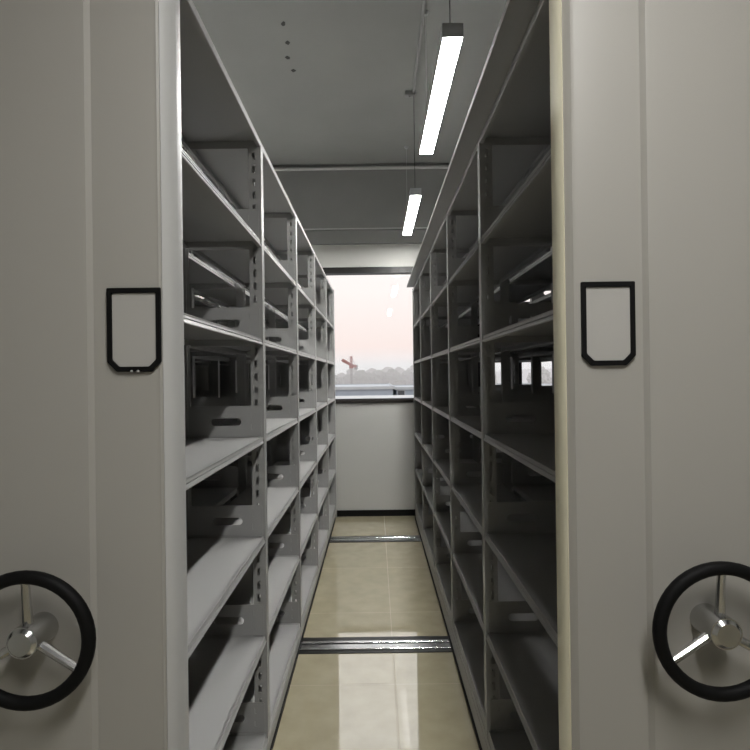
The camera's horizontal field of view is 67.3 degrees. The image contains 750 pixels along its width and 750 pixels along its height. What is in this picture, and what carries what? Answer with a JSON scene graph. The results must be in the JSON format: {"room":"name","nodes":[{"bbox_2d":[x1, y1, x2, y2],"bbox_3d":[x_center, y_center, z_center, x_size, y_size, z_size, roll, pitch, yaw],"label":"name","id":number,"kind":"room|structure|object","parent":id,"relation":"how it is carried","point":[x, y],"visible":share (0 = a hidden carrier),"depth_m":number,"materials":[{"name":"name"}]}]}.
{"room":"archive storage room","nodes":[
{"label":"archive storage room","id":0,"kind":"room"},
{"bbox_2d":[182,144,207,389],"bbox_3d":[-1.825,-0.328,1.701,0.200,3.590,8.200,-1,0,0],"label":"wall","id":1,"kind":"structure","parent":0,"point":[201,372],"depth_m":5.55,"materials":[{"name":"paint"}]},
{"bbox_2d":[208,244,479,509],"bbox_3d":[0.345,-0.349,5.921,4.540,3.590,0.240,-1,0,0],"label":"wall","id":2,"kind":"structure","parent":0,"point":[375,464],"depth_m":5.80,"materials":[{"name":"paint"}]},
{"bbox_2d":[335,395,413,398],"bbox_3d":[0.679,0.311,6.724,5.250,0.104,1.350,-1,0,0],"label":"ledge","id":3,"kind":"object","parent":2,"relation":"attached to","point":[372,396],"depth_m":6.89,"materials":[{"name":"grey"}]},
{"bbox_2d":[337,509,414,516],"bbox_3d":[0.368,1.414,5.790,4.140,0.062,0.014,-1,0,0],"label":"baseboard","id":4,"kind":"structure","parent":2,"relation":"attached to","point":[401,512],"depth_m":5.78,"materials":[{"name":"black"}]},
{"bbox_2d":[323,266,521,402],"bbox_3d":[0.669,-0.422,5.911,3.350,1.402,0.260,-1,0,0],"label":"window","id":5,"kind":"structure","parent":2,"relation":"in","point":[338,270],"depth_m":5.81,"materials":[{"name":"black metal"}]},
{"bbox_2d":[192,0,506,164],"bbox_3d":[0.321,-2.226,1.729,4.540,0.150,8.650,-1,0,0],"label":"ceiling","id":6,"kind":"structure","parent":0,"point":[344,101],"depth_m":3.94,"materials":[{"name":"paint"}]},
{"bbox_2d":[203,163,449,245],"bbox_3d":[0.327,-1.747,5.753,4.140,0.794,0.100,-1,0,0],"label":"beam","id":7,"kind":"structure","parent":6,"relation":"attached to","point":[318,198],"depth_m":5.70,"materials":[{"name":"paint"}]},
{"bbox_2d":[201,165,448,171],"bbox_3d":[0.323,-2.095,5.684,4.140,0.033,0.033,-1,0,0],"label":"pipe","id":8,"kind":"object","parent":7,"relation":"attached to","point":[425,166],"visible":0.42,"depth_m":5.67,"materials":[{"name":"grey metal"}]},
{"bbox_2d":[304,227,426,229],"bbox_3d":[0.331,-1.488,5.699,4.140,0.011,0.008,-1,0,0],"label":"strip","id":9,"kind":"object","parent":7,"relation":"attached to","point":[396,227],"visible":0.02,"depth_m":5.69,"materials":[{"name":"grey paint"}]},
{"bbox_2d":[402,188,420,234],"bbox_3d":[0.306,-1.211,4.332,0.083,0.359,2.076,-1,0,0],"label":"pendant lamp","id":10,"kind":"object","parent":7,"relation":"hanging from","point":[414,197],"depth_m":4.57,"materials":[{"name":"grey plastic"}]},
{"bbox_2d":[403,196,420,234],"bbox_3d":[0.304,-1.339,4.782,0.075,0.005,1.172,-1,0,0],"label":"diffuser","id":11,"kind":"object","parent":10,"relation":"attached to","point":[413,202],"depth_m":4.69,"materials":[{"name":"white plastic"}]},
{"bbox_2d":[405,91,414,97],"bbox_3d":[0.265,-2.129,4.274,0.075,0.034,0.060,-1,0,0],"label":"junction box","id":12,"kind":"object","parent":6,"relation":"attached to","point":[408,94],"visible":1,"depth_m":4.25,"materials":[{"name":"grey"}]},
{"bbox_2d":[414,129,414,172],"bbox_3d":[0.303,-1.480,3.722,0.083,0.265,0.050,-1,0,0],"label":"cable","id":13,"kind":"object","parent":6,"relation":"hanging from","point":[414,129],"depth_m":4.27,"materials":[{"name":"grey"}]},
{"bbox_2d":[412,0,426,92],"bbox_3d":[0.274,-2.139,1.334,0.019,0.019,5.860,-1,0,0],"label":"conduit","id":14,"kind":"object","parent":6,"relation":"attached to","point":[424,1],"visible":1,"depth_m":3.61,"materials":[{"name":"grey metal"}]},
{"bbox_2d":[419,0,463,153],"bbox_3d":[0.304,-1.744,2.823,0.083,0.810,1.180,-1,0,0],"label":"pendant lamp","id":15,"kind":"object","parent":6,"relation":"hanging from","point":[451,35],"visible":0.98,"depth_m":2.59,"materials":[{"name":"grey plastic"}]},
{"bbox_2d":[273,516,479,749],"bbox_3d":[0.370,1.498,1.722,4.540,0.120,8.650,-1,0,0],"label":"floor","id":16,"kind":"structure","parent":0,"point":[356,701],"depth_m":2.79,"materials":[{"name":"tile"}]},
{"bbox_2d":[0,0,336,749],"bbox_3d":[-0.690,0.281,3.317,0.629,2.332,4.670,-1,0,0],"label":"shelving rack","id":17,"kind":"object","parent":16,"relation":"on","point":[140,609],"visible":1,"depth_m":1.06,"materials":[{"name":"grey metal"}]},
{"bbox_2d":[194,254,269,504],"bbox_3d":[-1.352,0.289,3.317,0.629,2.332,4.670,-1,0,0],"label":"shelving rack","id":18,"kind":"object","parent":16,"relation":"on","point":[218,369],"visible":0.05,"depth_m":4.42,"materials":[{"name":"grey metal"}]},
{"bbox_2d":[329,535,420,542],"bbox_3d":[0.369,1.438,4.968,4.000,0.013,0.176,-1,0,0],"label":"rail","id":19,"kind":"object","parent":16,"relation":"on","point":[409,538],"visible":0.3,"depth_m":4.93,"materials":[{"name":"silver metal"}]},
{"bbox_2d":[299,636,451,653],"bbox_3d":[0.369,1.434,3.013,4.000,0.013,0.176,-1,0,0],"label":"rail","id":20,"kind":"object","parent":16,"relation":"on","point":[397,644],"visible":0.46,"depth_m":2.98,"materials":[{"name":"silver metal"}]},
{"bbox_2d":[494,248,551,501],"bbox_3d":[1.346,0.254,3.311,0.680,2.332,4.658,-1,0,0],"label":"shelving rack","id":21,"kind":"object","parent":16,"relation":"on","point":[536,386],"visible":0.07,"depth_m":3.84,"materials":[{"name":"grey metal"}]},
{"bbox_2d":[407,0,749,749],"bbox_3d":[0.664,0.263,3.317,0.680,2.332,4.670,-1,0,0],"label":"shelving rack","id":22,"kind":"object","parent":16,"relation":"on","point":[608,607],"visible":1,"depth_m":1.06,"materials":[{"name":"grey metal"}]},
{"label":"outside","id":23,"kind":"structure","parent":0,"visible":0},
{"bbox_3d":[0.146,11.169,274.981,440.000,0.500,490.000,-1,0,0],"label":"ground","id":24,"kind":"structure","parent":23,"visible":0},
{"bbox_2d":[335,375,344,383],"bbox_3d":[-11.988,5.411,169.626,7.164,10.964,7.526,-1,0,0],"label":"tree","id":25,"kind":"object","parent":24,"relation":"on","point":[338,380],"visible":0.13,"depth_m":166.78,"materials":[{"name":"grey plant"}]},
{"bbox_2d":[343,374,350,383],"bbox_3d":[-7.716,5.270,171.933,6.068,11.143,5.896,-1,0,0],"label":"tree","id":26,"kind":"object","parent":24,"relation":"on","point":[346,378],"visible":0.09,"depth_m":169.82,"materials":[{"name":"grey plant"}]},
{"bbox_2d":[341,357,357,383],"bbox_3d":[-5.360,3.221,123.256,2.617,15.026,22.636,-1,0,0],"label":"tower crane","id":27,"kind":"object","parent":24,"relation":"on","point":[351,366],"visible":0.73,"depth_m":127.94,"materials":[{"name":"red metal"}]},
{"bbox_2d":[346,368,358,374],"bbox_3d":[-6.822,4.238,189.326,6.446,13.244,6.038,-1,0,0],"label":"tree","id":28,"kind":"object","parent":24,"relation":"on","point":[348,370],"visible":0.1,"depth_m":187.93,"materials":[{"name":"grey plant"}]},
{"bbox_2d":[353,370,373,383],"bbox_3d":[-3.820,4.643,165.836,6.940,12.273,7.379,-1,0,0],"label":"tree","id":29,"kind":"object","parent":24,"relation":"on","point":[360,377],"visible":0.52,"depth_m":163.75,"materials":[{"name":"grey plant"}]},
{"bbox_2d":[335,383,394,395],"bbox_3d":[-15.971,6.108,70.990,36.300,9.330,22.400,-1,0,0],"label":"building","id":30,"kind":"structure","parent":24,"relation":"on","point":[384,388],"depth_m":59.99,"materials":[{"name":"grey"}]},
{"bbox_2d":[365,368,375,372],"bbox_3d":[-1.787,4.206,191.254,6.994,13.184,5.939,-1,0,0],"label":"tree","id":31,"kind":"object","parent":24,"relation":"on","point":[370,370],"visible":0.07,"depth_m":190.30,"materials":[{"name":"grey plant"}]},
{"bbox_2d":[371,370,383,383],"bbox_3d":[1.104,4.563,168.086,6.563,12.312,6.059,-1,0,0],"label":"tree","id":32,"kind":"object","parent":24,"relation":"on","point":[377,374],"visible":0.34,"depth_m":165.80,"materials":[{"name":"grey plant"}]},
{"bbox_2d":[381,367,392,371],"bbox_3d":[4.176,3.906,195.797,6.003,13.644,6.967,-1,0,0],"label":"tree","id":33,"kind":"object","parent":24,"relation":"on","point":[385,369],"visible":0.05,"depth_m":194.86,"materials":[{"name":"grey plant"}]},
{"bbox_2d":[382,369,406,384],"bbox_3d":[5.722,4.404,166.247,7.427,12.504,7.000,-1,0,0],"label":"tree","id":34,"kind":"object","parent":24,"relation":"on","point":[392,376],"visible":0.59,"depth_m":164.11,"materials":[{"name":"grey plant"}]},
{"bbox_2d":[394,367,404,373],"bbox_3d":[8.244,3.899,194.679,5.931,13.546,6.976,-1,0,0],"label":"tree","id":35,"kind":"object","parent":24,"relation":"on","point":[400,370],"visible":0.07,"depth_m":192.55,"materials":[{"name":"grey plant"}]},
{"bbox_2d":[402,370,412,384],"bbox_3d":[10.139,4.505,171.693,6.365,12.205,5.822,-1,0,0],"label":"tree","id":36,"kind":"object","parent":24,"relation":"on","point":[408,374],"visible":0.34,"depth_m":169.36,"materials":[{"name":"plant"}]},
{"bbox_2d":[393,383,551,394],"bbox_3d":[12.277,5.830,71.990,20.000,9.150,16.400,-1,0,0],"label":"annex building","id":37,"kind":"structure","parent":24,"relation":"on","point":[399,389],"depth_m":64.00,"materials":[{"name":"grey"}]},
{"bbox_2d":[495,369,551,382],"bbox_3d":[0.060,4.564,284.992,440.000,12.747,90.000,-1,0,0],"label":"hill","id":38,"kind":"structure","parent":24,"relation":"on","point":[525,371],"depth_m":240.01,"materials":[{"name":"white"}]},
{"bbox_2d":[526,366,551,383],"bbox_3d":[48.328,3.795,165.494,7.705,12.602,7.115,-1,0,0],"label":"tree","id":39,"kind":"object","parent":24,"relation":"on","point":[546,379],"visible":0.3,"depth_m":163.07,"materials":[{"name":"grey plant"}]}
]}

